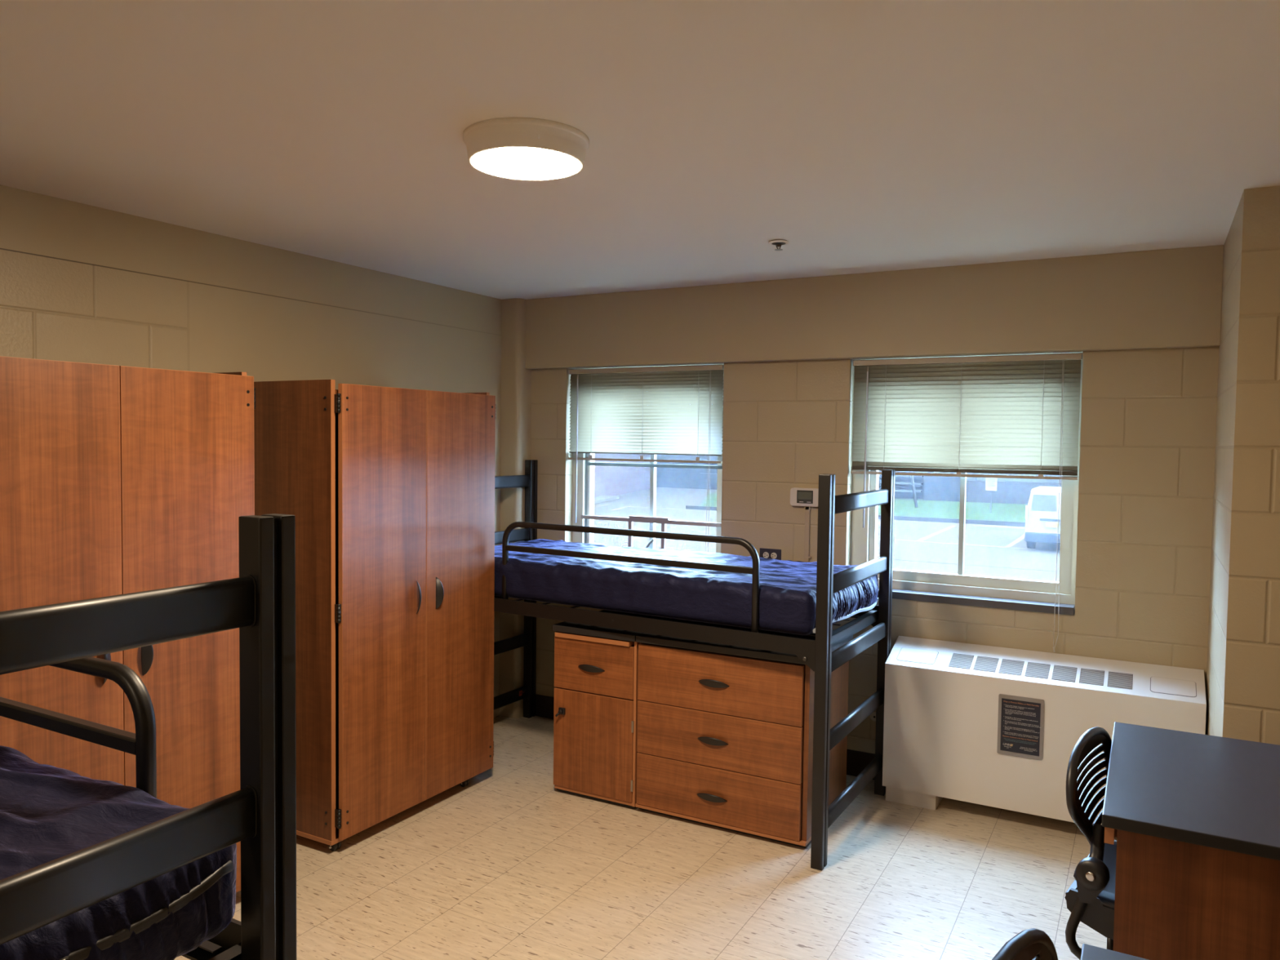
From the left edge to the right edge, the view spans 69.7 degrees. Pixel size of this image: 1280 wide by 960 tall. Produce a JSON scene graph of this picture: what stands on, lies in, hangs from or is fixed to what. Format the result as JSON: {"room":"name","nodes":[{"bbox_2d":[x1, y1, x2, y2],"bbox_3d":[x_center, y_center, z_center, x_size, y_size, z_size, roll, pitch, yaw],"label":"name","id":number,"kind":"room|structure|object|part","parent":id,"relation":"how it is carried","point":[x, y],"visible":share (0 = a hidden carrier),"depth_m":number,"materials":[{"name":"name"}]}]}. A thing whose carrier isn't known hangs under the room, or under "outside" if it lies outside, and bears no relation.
{"room":"dormitory room","nodes":[
{"label":"dormitory room","id":0,"kind":"room"},
{"bbox_2d":[0,184,502,717],"bbox_3d":[-2.460,0.265,2.587,0.250,2.411,7.200,2,3,29],"label":"wall","id":1,"kind":"structure","parent":0,"point":[80,282],"depth_m":3.67,"materials":[{"name":"beige concrete"}]},
{"bbox_2d":[0,0,1279,299],"bbox_3d":[-0.725,-0.946,1.409,4.450,0.150,7.500,2,3,29],"label":"ceiling","id":2,"kind":"structure","parent":0,"point":[862,136],"depth_m":2.32,"materials":[{"name":"white paint"}]},
{"bbox_2d":[462,117,589,180],"bbox_3d":[-0.303,-0.871,2.453,0.334,0.077,0.334,2,3,29],"label":"ceiling light","id":3,"kind":"object","parent":2,"relation":"attached to","point":[524,148],"visible":1,"depth_m":2.35,"materials":[{"name":"white plastic"}]},
{"bbox_2d":[471,146,581,179],"bbox_3d":[-0.303,-0.842,2.454,0.293,0.019,0.293,2,3,29],"label":"diffuser","id":4,"kind":"object","parent":3,"relation":"attached to","point":[509,162],"depth_m":2.41,"materials":[{"name":"white plastic"}]},
{"bbox_2d":[768,239,788,250],"bbox_3d":[0.552,-0.932,3.653,0.080,0.036,0.080,2,3,29],"label":"sprinkler","id":5,"kind":"object","parent":2,"relation":"attached to","point":[778,242],"visible":1,"depth_m":3.64,"materials":[{"name":"white metal"}]},
{"bbox_2d":[173,715,1116,959],"bbox_3d":[-0.757,1.597,1.516,4.450,0.120,7.500,2,3,29],"label":"floor","id":6,"kind":"structure","parent":0,"point":[506,864],"depth_m":3.36,"materials":[{"name":"tile"}]},
{"bbox_2d":[0,355,255,892],"bbox_3d":[-1.795,0.552,2.882,0.626,1.828,0.969,2,3,29],"label":"wardrobe","id":7,"kind":"object","parent":6,"relation":"on","point":[115,480],"visible":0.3,"depth_m":2.75,"materials":[{"name":"brown wood"}]},
{"bbox_3d":[-1.670,0.545,2.553,0.021,1.754,0.462,2,3,29],"label":"door","id":8,"kind":"part","parent":7,"relation":"part of","materials":[{"name":"brown wood"}]},
{"bbox_3d":[-1.560,0.532,2.689,0.020,0.141,0.038,-1,3,-36],"label":"handle","id":9,"kind":"part","parent":7,"relation":"part of","materials":[{"name":"black plastic"}]},
{"bbox_3d":[-1.502,0.528,2.793,0.038,0.141,0.020,1,2,4],"label":"handle","id":10,"kind":"part","parent":7,"relation":"part of","materials":[{"name":"black plastic"}]},
{"bbox_3d":[-1.444,0.531,2.960,0.021,1.754,0.462,2,3,29],"label":"door","id":11,"kind":"part","parent":7,"relation":"part of","materials":[{"name":"brown wood"}]},
{"bbox_2d":[0,513,296,959],"bbox_3d":[-1.667,0.779,1.490,2.124,1.495,0.925,2,3,29],"label":"bed","id":12,"kind":"object","parent":6,"relation":"on","point":[261,815],"visible":0.81,"depth_m":1.30,"materials":[{"name":"black metal"}]},
{"bbox_3d":[-1.359,0.483,1.796,1.310,0.398,0.027,2,3,29],"label":"guard rail","id":13,"kind":"part","parent":12,"relation":"part of","materials":[{"name":"black metal"}]},
{"bbox_2d":[0,745,236,959],"bbox_3d":[-1.664,0.564,1.482,2.069,0.194,0.870,2,3,29],"label":"mattress","id":14,"kind":"object","parent":12,"relation":"on","point":[48,813],"visible":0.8,"depth_m":1.28,"materials":[{"name":"blue fabric"}]},
{"bbox_3d":[-0.751,0.184,0.960,0.031,0.075,0.801,2,3,29],"label":"rail","id":15,"kind":"part","parent":12,"relation":"part of","materials":[{"name":"black metal"}]},
{"bbox_3d":[-0.755,0.489,0.973,0.031,0.075,0.801,2,3,29],"label":"rail","id":16,"kind":"part","parent":12,"relation":"part of","materials":[{"name":"black metal"}]},
{"bbox_3d":[-1.459,0.706,1.860,2.032,0.117,0.036,2,3,29],"label":"rail","id":17,"kind":"part","parent":12,"relation":"part of","materials":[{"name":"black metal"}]},
{"bbox_3d":[-0.550,0.798,1.363,0.046,1.495,0.063,2,3,29],"label":"post","id":18,"kind":"part","parent":12,"relation":"part of","materials":[{"name":"black metal"}]},
{"bbox_2d":[253,379,495,851],"bbox_3d":[-1.156,0.512,4.036,0.626,1.828,0.969,2,3,29],"label":"wardrobe","id":19,"kind":"object","parent":6,"relation":"on","point":[389,491],"visible":0.93,"depth_m":3.71,"materials":[{"name":"brown wood"}]},
{"bbox_3d":[-1.031,0.505,3.707,0.021,1.754,0.462,2,3,29],"label":"door","id":20,"kind":"part","parent":19,"relation":"part of","materials":[{"name":"brown wood"}]},
{"bbox_3d":[-1.199,1.375,4.083,0.559,0.018,0.954,2,3,29],"label":"panel","id":21,"kind":"part","parent":19,"relation":"part of","materials":[{"name":"brown wood"}]},
{"bbox_3d":[-0.920,0.492,3.844,0.020,0.141,0.038,-1,3,-36],"label":"handle","id":22,"kind":"part","parent":19,"relation":"part of","materials":[{"name":"black plastic"}]},
{"bbox_3d":[-0.863,0.488,3.948,0.038,0.141,0.020,1,2,4],"label":"handle","id":23,"kind":"part","parent":19,"relation":"part of","materials":[{"name":"black plastic"}]},
{"bbox_3d":[-0.804,0.490,4.114,0.021,1.754,0.462,2,3,29],"label":"door","id":24,"kind":"part","parent":19,"relation":"part of","materials":[{"name":"brown wood"}]},
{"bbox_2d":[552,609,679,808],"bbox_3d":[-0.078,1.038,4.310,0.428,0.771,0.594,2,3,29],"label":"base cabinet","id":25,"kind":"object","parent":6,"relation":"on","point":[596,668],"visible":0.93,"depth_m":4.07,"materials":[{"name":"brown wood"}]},
{"bbox_3d":[-0.222,0.833,4.061,0.140,0.036,0.030,2,3,29],"label":"handle","id":26,"kind":"part","parent":25,"relation":"part of","materials":[{"name":"black plastic"}]},
{"bbox_3d":[-0.209,1.175,4.096,0.410,0.445,0.021,2,3,29],"label":"door","id":27,"kind":"part","parent":25,"relation":"part of","materials":[{"name":"brown wood"}]},
{"bbox_3d":[-0.205,0.832,4.081,0.410,0.228,0.021,2,3,29],"label":"drawer","id":28,"kind":"part","parent":25,"relation":"part of","materials":[{"name":"brown wood"}]},
{"bbox_2d":[555,631,634,646],"bbox_3d":[-0.117,0.698,4.240,0.386,0.020,0.412,2,3,29],"label":"cabinet top","id":29,"kind":"object","parent":25,"relation":"on","point":[587,638],"depth_m":4.06,"materials":[{"name":"brown wood"}]},
{"bbox_3d":[-0.069,1.044,4.324,0.422,0.728,0.552,2,3,29],"label":"panel","id":30,"kind":"part","parent":25,"relation":"part of","materials":[{"name":"brown wood"}]},
{"bbox_2d":[493,459,895,871],"bbox_3d":[0.028,0.678,4.394,2.159,1.495,0.924,2,3,32],"label":"bed","id":31,"kind":"object","parent":6,"relation":"on","point":[817,654],"visible":0.73,"depth_m":3.84,"materials":[{"name":"black metal"}]},
{"bbox_3d":[-0.858,1.236,4.972,0.031,0.075,0.802,2,3,30],"label":"rail","id":32,"kind":"part","parent":31,"relation":"part of","materials":[{"name":"black metal"}]},
{"bbox_3d":[-0.854,0.931,4.960,0.031,0.075,0.802,2,3,30],"label":"rail","id":33,"kind":"part","parent":31,"relation":"part of","materials":[{"name":"black metal"}]},
{"bbox_3d":[-0.843,0.017,4.921,0.031,0.075,0.802,2,3,30],"label":"rail","id":34,"kind":"part","parent":31,"relation":"part of","materials":[{"name":"black metal"}]},
{"bbox_3d":[-0.847,0.322,4.934,0.031,0.075,0.802,2,3,30],"label":"rail","id":35,"kind":"part","parent":31,"relation":"part of","materials":[{"name":"black metal"}]},
{"bbox_3d":[-0.635,0.631,5.320,0.047,1.495,0.065,2,3,29],"label":"post","id":36,"kind":"part","parent":31,"relation":"part of","materials":[{"name":"black metal"}]},
{"bbox_3d":[-0.088,0.409,3.954,1.310,0.398,0.027,2,3,32],"label":"guard rail","id":37,"kind":"part","parent":31,"relation":"part of","materials":[{"name":"black metal"}]},
{"bbox_3d":[-0.185,0.631,4.022,2.030,0.117,0.150,2,3,29],"label":"rail","id":38,"kind":"part","parent":31,"relation":"part of","materials":[{"name":"black metal"}]},
{"bbox_2d":[493,538,878,635],"bbox_3d":[0.031,0.463,4.387,2.073,0.194,0.885,2,3,32],"label":"mattress","id":39,"kind":"object","parent":31,"relation":"on","point":[788,588],"visible":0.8,"depth_m":3.94,"materials":[{"name":"blue fabric"}]},
{"bbox_3d":[0.691,0.725,3.468,0.047,1.495,0.065,2,3,29],"label":"post","id":40,"kind":"part","parent":31,"relation":"part of","materials":[{"name":"black metal"}]},
{"bbox_3d":[0.899,1.304,3.866,0.031,0.075,0.802,2,3,30],"label":"rail","id":41,"kind":"part","parent":31,"relation":"part of","materials":[{"name":"black metal"}]},
{"bbox_3d":[0.903,1.000,3.853,0.031,0.075,0.802,2,3,30],"label":"rail","id":42,"kind":"part","parent":31,"relation":"part of","materials":[{"name":"black metal"}]},
{"bbox_3d":[0.907,0.695,3.840,0.031,0.075,0.802,2,3,30],"label":"rail","id":43,"kind":"part","parent":31,"relation":"part of","materials":[{"name":"black metal"}]},
{"bbox_3d":[0.911,0.390,3.827,0.031,0.075,0.802,2,3,30],"label":"rail","id":44,"kind":"part","parent":31,"relation":"part of","materials":[{"name":"black metal"}]},
{"bbox_3d":[0.915,0.085,3.814,0.031,0.075,0.802,2,3,30],"label":"rail","id":45,"kind":"part","parent":31,"relation":"part of","materials":[{"name":"black metal"}]},
{"bbox_3d":[0.242,0.605,4.761,2.033,0.117,0.036,2,3,32],"label":"rail","id":46,"kind":"part","parent":31,"relation":"part of","materials":[{"name":"black metal"}]},
{"bbox_3d":[1.123,0.699,4.214,0.047,1.495,0.065,2,3,29],"label":"post","id":47,"kind":"part","parent":31,"relation":"part of","materials":[{"name":"black metal"}]},
{"bbox_2d":[635,619,853,848],"bbox_3d":[0.454,1.057,4.016,0.784,0.772,0.592,2,3,29],"label":"dresser","id":48,"kind":"object","parent":6,"relation":"on","point":[725,732],"visible":0.91,"depth_m":3.78,"materials":[{"name":"brown wood"}]},
{"bbox_3d":[0.292,1.312,3.793,0.140,0.036,0.030,2,3,29],"label":"handle","id":49,"kind":"part","parent":48,"relation":"part of","materials":[{"name":"black plastic"}]},
{"bbox_3d":[0.295,1.075,3.783,0.140,0.036,0.030,2,3,29],"label":"handle","id":50,"kind":"part","parent":48,"relation":"part of","materials":[{"name":"black plastic"}]},
{"bbox_3d":[0.298,0.835,3.773,0.140,0.036,0.030,2,3,29],"label":"handle","id":51,"kind":"part","parent":48,"relation":"part of","materials":[{"name":"black plastic"}]},
{"bbox_3d":[0.313,1.304,3.810,0.736,0.223,0.021,2,3,29],"label":"drawer","id":52,"kind":"part","parent":48,"relation":"part of","materials":[{"name":"brown wood"}]},
{"bbox_3d":[0.316,1.076,3.800,0.736,0.224,0.021,2,3,29],"label":"drawer","id":53,"kind":"part","parent":48,"relation":"part of","materials":[{"name":"brown wood"}]},
{"bbox_3d":[0.319,0.839,3.790,0.736,0.240,0.021,2,3,29],"label":"drawer","id":54,"kind":"part","parent":48,"relation":"part of","materials":[{"name":"brown wood"}]},
{"bbox_3d":[0.451,1.417,4.047,0.770,0.014,0.557,2,3,29],"label":"panel","id":55,"kind":"part","parent":48,"relation":"part of","materials":[{"name":"brown wood"}]},
{"bbox_2d":[991,928,1057,959],"bbox_3d":[0.726,1.155,1.319,0.447,0.817,0.489,3,3,40],"label":"desk chair","id":56,"kind":"object","parent":6,"relation":"on","point":[1033,944],"visible":1,"depth_m":1.51,"materials":[{"name":"black plastic"}]},
{"bbox_3d":[0.592,0.878,1.423,0.067,0.254,0.438,3,3,40],"label":"backrest","id":57,"kind":"part","parent":56,"relation":"part of","materials":[{"name":"black plastic"}]},
{"bbox_2d":[882,635,1206,824],"bbox_3d":[1.691,1.111,3.938,1.228,0.709,0.253,2,3,29],"label":"heating unit","id":58,"kind":"object","parent":6,"relation":"on","point":[994,726],"visible":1,"depth_m":3.90,"materials":[{"name":"white metal"}]},
{"bbox_2d":[948,653,973,669],"bbox_3d":[1.417,0.798,4.049,0.089,0.037,0.111,2,3,29],"label":"vent grille","id":59,"kind":"object","parent":58,"relation":"attached to","point":[956,660],"depth_m":4.05,"materials":[{"name":"beige metal"}]},
{"bbox_2d":[973,656,999,671],"bbox_3d":[1.508,0.801,3.999,0.089,0.037,0.111,2,3,29],"label":"vent grille","id":60,"kind":"object","parent":58,"relation":"attached to","point":[980,664],"depth_m":4.00,"materials":[{"name":"beige metal"}]},
{"bbox_2d":[998,658,1024,675],"bbox_3d":[1.598,0.804,3.949,0.089,0.037,0.111,2,3,29],"label":"vent grille","id":61,"kind":"object","parent":58,"relation":"attached to","point":[1006,667],"depth_m":3.95,"materials":[{"name":"beige metal"}]},
{"bbox_3d":[1.594,1.034,3.849,0.177,0.254,0.006,2,3,29],"label":"notice frame","id":62,"kind":"part","parent":58,"relation":"part of","materials":[{"name":"grey plastic"}]},
{"bbox_2d":[1024,662,1050,679],"bbox_3d":[1.688,0.808,3.899,0.089,0.037,0.111,2,3,29],"label":"vent grille","id":63,"kind":"object","parent":58,"relation":"attached to","point":[1033,670],"depth_m":3.89,"materials":[{"name":"beige metal"}]},
{"bbox_2d":[1051,665,1077,682],"bbox_3d":[1.779,0.811,3.849,0.089,0.037,0.111,2,3,29],"label":"vent grille","id":64,"kind":"object","parent":58,"relation":"attached to","point":[1060,673],"depth_m":3.84,"materials":[{"name":"beige metal"}]},
{"bbox_2d":[1079,668,1104,685],"bbox_3d":[1.869,0.814,3.798,0.089,0.037,0.111,2,3,29],"label":"vent grille","id":65,"kind":"object","parent":58,"relation":"attached to","point":[1087,677],"depth_m":3.79,"materials":[{"name":"beige metal"}]},
{"bbox_2d":[1106,671,1133,689],"bbox_3d":[1.960,0.817,3.748,0.089,0.037,0.111,2,3,29],"label":"vent grille","id":66,"kind":"object","parent":58,"relation":"attached to","point":[1115,680],"depth_m":3.74,"materials":[{"name":"beige metal"}]},
{"bbox_2d":[1064,726,1116,959],"bbox_3d":[1.403,1.117,2.436,0.447,0.817,0.489,3,3,39],"label":"desk chair","id":67,"kind":"object","parent":6,"relation":"on","point":[1090,899],"visible":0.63,"depth_m":2.39,"materials":[{"name":"black plastic"}]},
{"bbox_3d":[1.270,1.289,2.263,0.423,0.484,0.025,3,3,39],"label":"leg frame","id":68,"kind":"part","parent":67,"relation":"part of","materials":[{"name":"black metal"}]},
{"bbox_3d":[1.267,0.840,2.537,0.067,0.254,0.438,3,3,39],"label":"backrest","id":69,"kind":"part","parent":67,"relation":"part of","materials":[{"name":"black plastic"}]},
{"bbox_3d":[1.405,1.082,2.433,0.421,0.073,0.430,3,3,39],"label":"seat","id":70,"kind":"part","parent":67,"relation":"part of","materials":[{"name":"black plastic"}]},
{"bbox_3d":[1.193,0.967,2.398,0.033,0.120,0.135,2,3,32],"label":"arm","id":71,"kind":"part","parent":67,"relation":"part of","materials":[{"name":"black plastic"}]},
{"bbox_2d":[1080,943,1148,959],"bbox_3d":[0.829,1.195,1.077,0.630,0.760,0.826,2,3,29],"label":"desk","id":72,"kind":"object","parent":6,"relation":"on","point":[1089,952],"visible":1,"depth_m":1.54,"materials":[{"name":"laminate"}]},
{"bbox_2d":[1102,721,1279,959],"bbox_3d":[1.540,1.151,2.349,0.630,0.760,0.826,2,3,29],"label":"desk","id":73,"kind":"object","parent":6,"relation":"on","point":[1193,818],"visible":1,"depth_m":2.10,"materials":[{"name":"laminate"}]},
{"bbox_3d":[1.503,0.821,2.358,0.524,0.038,0.802,2,3,29],"label":"pencil drawer","id":74,"kind":"part","parent":73,"relation":"part of","materials":[{"name":"brown wood"}]},
{"bbox_3d":[1.361,1.171,2.004,0.588,0.719,0.020,2,3,29],"label":"panel","id":75,"kind":"part","parent":73,"relation":"part of","materials":[{"name":"brown wood"}]},
{"bbox_2d":[498,244,1223,753],"bbox_3d":[0.810,0.220,4.615,3.500,2.411,0.359,2,3,29],"label":"wall","id":76,"kind":"structure","parent":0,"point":[1148,415],"depth_m":4.18,"materials":[{"name":"beige concrete"}]},
{"bbox_2d":[568,364,724,551],"bbox_3d":[0.004,-0.092,4.987,0.948,1.036,0.072,2,3,29],"label":"window blind","id":77,"kind":"object","parent":76,"relation":"attached to","point":[639,411],"visible":0.98,"depth_m":4.98,"materials":[{"name":"beige"}]},
{"bbox_3d":[-0.267,-0.355,5.148,0.020,0.480,0.031,2,3,29],"label":"ladder cord","id":78,"kind":"part","parent":77,"relation":"part of","materials":[{"name":"white fabric"}]},
{"bbox_3d":[0.020,-0.344,4.989,0.020,0.480,0.031,2,3,29],"label":"ladder cord","id":79,"kind":"part","parent":77,"relation":"part of","materials":[{"name":"white fabric"}]},
{"bbox_3d":[0.013,-0.107,5.002,0.947,0.012,0.028,2,3,29],"label":"rail","id":80,"kind":"part","parent":77,"relation":"part of","materials":[{"name":"beige"}]},
{"bbox_3d":[0.019,-0.597,4.983,0.947,0.026,0.034,2,3,29],"label":"head rail","id":81,"kind":"part","parent":77,"relation":"part of","materials":[{"name":"beige metal"}]},
{"bbox_3d":[0.312,-0.334,4.827,0.020,0.480,0.031,2,3,29],"label":"ladder cord","id":82,"kind":"part","parent":77,"relation":"part of","materials":[{"name":"white fabric"}]},
{"bbox_3d":[0.358,-0.065,4.770,0.021,1.009,0.035,2,3,29],"label":"lift cord","id":83,"kind":"part","parent":77,"relation":"part of","materials":[{"name":"white fabric"}]},
{"bbox_2d":[572,364,724,552],"bbox_3d":[0.041,-0.053,5.056,0.970,1.134,0.187,2,3,29],"label":"window","id":84,"kind":"structure","parent":76,"relation":"attached to","point":[585,517],"depth_m":5.11,"materials":[{"name":"beige paint"}]},
{"bbox_3d":[0.048,0.379,5.032,0.028,0.122,0.076,-1,3,-38],"label":"crank handle","id":85,"kind":"part","parent":84,"relation":"part of","materials":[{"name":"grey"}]},
{"bbox_3d":[0.050,0.335,5.051,0.881,0.266,0.022,2,3,29],"label":"safety frame","id":86,"kind":"part","parent":84,"relation":"part of","materials":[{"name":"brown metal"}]},
{"bbox_2d":[535,693,875,779],"bbox_3d":[0.821,1.366,4.576,3.373,0.125,0.006,2,3,29],"label":"baseboard","id":87,"kind":"structure","parent":76,"relation":"attached to","point":[856,761],"depth_m":4.46,"materials":[{"name":"black"}]},
{"bbox_2d":[759,547,781,559],"bbox_3d":[0.657,0.380,4.631,0.115,0.068,0.009,2,3,29],"label":"power outlet","id":88,"kind":"object","parent":76,"relation":"attached to","point":[773,553],"visible":0.86,"depth_m":4.63,"materials":[{"name":"grey plastic"}]},
{"bbox_2d":[763,551,768,558],"bbox_3d":[0.636,0.380,4.639,0.032,0.032,0.002,2,3,29],"label":"socket","id":89,"kind":"object","parent":88,"relation":"attached to","point":[766,554],"depth_m":4.64,"materials":[{"name":"white plastic"}]},
{"bbox_2d":[770,552,777,559],"bbox_3d":[0.673,0.381,4.619,0.032,0.032,0.002,2,3,29],"label":"socket","id":90,"kind":"object","parent":88,"relation":"attached to","point":[773,555],"depth_m":4.62,"materials":[{"name":"white plastic"}]},
{"bbox_2d":[790,487,818,506],"bbox_3d":[0.815,0.085,4.522,0.150,0.088,0.028,2,3,29],"label":"thermostat","id":91,"kind":"object","parent":76,"relation":"attached to","point":[798,496],"visible":0.8,"depth_m":4.51,"materials":[{"name":"grey plastic"}]},
{"bbox_3d":[0.810,0.083,4.510,0.082,0.064,0.002,2,3,29],"label":"panel","id":92,"kind":"part","parent":91,"relation":"part of","materials":[{"name":"grey plastic"}]},
{"bbox_2d":[804,506,811,562],"bbox_3d":[0.823,0.679,4.544,0.036,1.101,0.018,2,3,29],"label":"conduit","id":93,"kind":"object","parent":76,"relation":"attached to","point":[807,508],"visible":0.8,"depth_m":4.52,"materials":[{"name":"beige"}]},
{"bbox_2d":[870,711,875,721],"bbox_3d":[1.124,1.135,4.399,0.044,0.044,0.007,2,3,29],"label":"cover plate","id":94,"kind":"object","parent":76,"relation":"attached to","point":[873,716],"visible":0.62,"depth_m":4.40,"materials":[{"name":"beige"}]},
{"bbox_2d":[850,353,1082,652],"bbox_3d":[1.446,0.087,4.192,0.992,1.292,0.072,2,3,29],"label":"window blind","id":95,"kind":"object","parent":76,"relation":"attached to","point":[1015,415],"visible":0.98,"depth_m":4.17,"materials":[{"name":"beige plastic"}]},
{"bbox_3d":[1.165,-0.286,4.355,0.020,0.514,0.031,2,3,29],"label":"ladder cord","id":96,"kind":"part","parent":95,"relation":"part of","materials":[{"name":"white fabric"}]},
{"bbox_3d":[1.464,-0.276,4.189,0.020,0.514,0.031,2,3,29],"label":"ladder cord","id":97,"kind":"part","parent":95,"relation":"part of","materials":[{"name":"white fabric"}]},
{"bbox_3d":[1.457,-0.021,4.203,0.990,0.012,0.028,2,3,29],"label":"rail","id":98,"kind":"part","parent":95,"relation":"part of","materials":[{"name":"beige"}]},
{"bbox_3d":[1.464,-0.546,4.182,0.990,0.026,0.034,2,3,29],"label":"head rail","id":99,"kind":"part","parent":95,"relation":"part of","materials":[{"name":"beige metal"}]},
{"bbox_3d":[1.764,-0.265,4.022,0.020,0.514,0.031,2,3,29],"label":"ladder cord","id":100,"kind":"part","parent":95,"relation":"part of","materials":[{"name":"white fabric"}]},
{"bbox_3d":[1.815,0.115,3.967,0.021,1.264,0.035,2,3,29],"label":"lift cord","id":101,"kind":"part","parent":95,"relation":"part of","materials":[{"name":"white fabric"}]},
{"bbox_2d":[850,352,1083,615],"bbox_3d":[1.483,-0.001,4.257,1.008,1.134,0.187,2,3,29],"label":"window","id":102,"kind":"structure","parent":76,"relation":"attached to","point":[957,588],"depth_m":4.22,"materials":[{"name":"beige paint"}]},
{"bbox_3d":[1.530,-0.019,4.280,0.904,1.020,0.050,2,3,29],"label":"sash","id":103,"kind":"part","parent":102,"relation":"part of","materials":[{"name":"beige paint"}]},
{"bbox_3d":[1.450,0.550,4.238,1.005,0.034,0.088,2,3,29],"label":"sill","id":104,"kind":"part","parent":102,"relation":"part of","materials":[{"name":"grey stone"}]},
{"bbox_2d":[1204,185,1279,745],"bbox_3d":[2.417,0.296,3.287,0.600,2.411,1.244,2,3,29],"label":"wall pier","id":105,"kind":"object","parent":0,"point":[1242,686],"visible":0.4,"depth_m":2.86,"materials":[{"name":"beige concrete"}]},
{"label":"outside","id":106,"kind":"structure","parent":0,"visible":0},
{"bbox_2d":[593,487,1073,604],"bbox_3d":[12.610,1.309,50.218,140.000,0.304,88.800,2,3,29],"label":"parking lot","id":107,"kind":"structure","parent":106,"point":[917,545],"depth_m":29.46,"materials":[{"name":"grey asphalt"}]},
{"bbox_2d":[594,404,650,503],"bbox_3d":[-6.200,-3.543,49.359,9.900,9.000,25.300,1,2,14],"label":"brick building","id":108,"kind":"structure","parent":107,"relation":"on","point":[610,482],"depth_m":52.82,"materials":[{"name":"brown brick"}]},
{"bbox_2d":[656,390,717,489],"bbox_3d":[5.030,-4.549,64.747,8.300,10.000,8.410,2,3,29],"label":"building","id":109,"kind":"structure","parent":107,"relation":"on","point":[673,477],"depth_m":61.61,"materials":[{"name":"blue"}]},
{"bbox_2d":[685,505,1025,526],"bbox_3d":[22.073,1.975,31.735,45.500,0.160,0.250,2,3,29],"label":"curb","id":110,"kind":"object","parent":107,"relation":"on","point":[687,507],"visible":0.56,"depth_m":37.05,"materials":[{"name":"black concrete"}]},
{"bbox_2d":[700,493,1027,521],"bbox_3d":[23.541,1.741,37.979,49.000,0.140,12.100,2,3,29],"label":"lawn","id":111,"kind":"structure","parent":107,"relation":"on","point":[929,508],"depth_m":42.45,"materials":[{"name":"green plant"}]},
{"bbox_2d":[910,471,918,507],"bbox_3d":[12.966,-0.323,43.553,0.519,3.278,0.133,2,3,29],"label":"pole","id":112,"kind":"object","parent":111,"relation":"on","point":[911,476],"visible":0.58,"depth_m":43.52,"materials":[{"name":"white"}]},
{"bbox_2d":[985,477,997,512],"bbox_3d":[15.562,0.646,40.704,0.480,1.620,0.078,2,3,29],"label":"parking sign","id":113,"kind":"object","parent":111,"relation":"on","point":[990,482],"visible":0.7,"depth_m":40.68,"materials":[{"name":"white metal"}]},
{"bbox_3d":[15.566,0.646,40.712,0.060,1.620,0.060,2,3,29],"label":"post","id":114,"kind":"part","parent":113,"relation":"part of","materials":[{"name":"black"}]},
{"bbox_3d":[15.554,0.157,40.659,0.480,0.640,0.015,2,3,29],"label":"sign panel","id":115,"kind":"part","parent":113,"relation":"part of","materials":[{"name":"white metal"}]},
{"bbox_2d":[878,470,924,498],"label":"window","id":116,"kind":"structure","parent":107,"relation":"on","point":[903,486],"depth_m":53.46,"materials":[{"name":"blue"}]},
{"bbox_2d":[923,471,1061,504],"bbox_3d":[27.192,-3.111,48.999,21.600,9.000,10.900,2,3,29],"label":"building","id":117,"kind":"structure","parent":107,"relation":"on","point":[1009,491],"depth_m":48.15,"materials":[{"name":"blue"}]},
{"bbox_3d":[19.028,-3.434,54.268,2.200,9.000,9.600,2,3,29],"label":"louvre panel","id":118,"kind":"part","parent":117,"relation":"part of","materials":[{"name":"blue"}]},
{"bbox_2d":[972,524,1025,531],"bbox_3d":[13.524,1.792,33.789,2.450,0.140,0.250,2,3,29],"label":"wheel stop","id":119,"kind":"object","parent":107,"relation":"on","point":[974,526],"visible":0.65,"depth_m":33.85,"materials":[{"name":"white concrete"}]},
{"bbox_2d":[1024,486,1061,548],"bbox_3d":[13.366,1.145,28.893,1.830,1.840,4.880,2,3,29],"label":"van","id":120,"kind":"object","parent":107,"relation":"on","point":[1042,509],"visible":0.46,"depth_m":27.07,"materials":[{"name":"white metal"}]},
{"bbox_2d":[1025,505,1028,519],"bbox_3d":[11.492,0.959,27.284,0.070,0.400,0.100,2,3,29],"label":"tail light","id":121,"kind":"object","parent":120,"relation":"attached to","point":[1026,506],"depth_m":27.25,"materials":[{"name":"white"}]},
{"bbox_3d":[12.081,1.312,26.915,0.360,0.160,0.025,2,3,29],"label":"licence plate","id":122,"kind":"part","parent":120,"relation":"part of","materials":[{"name":"white metal"}]}
]}

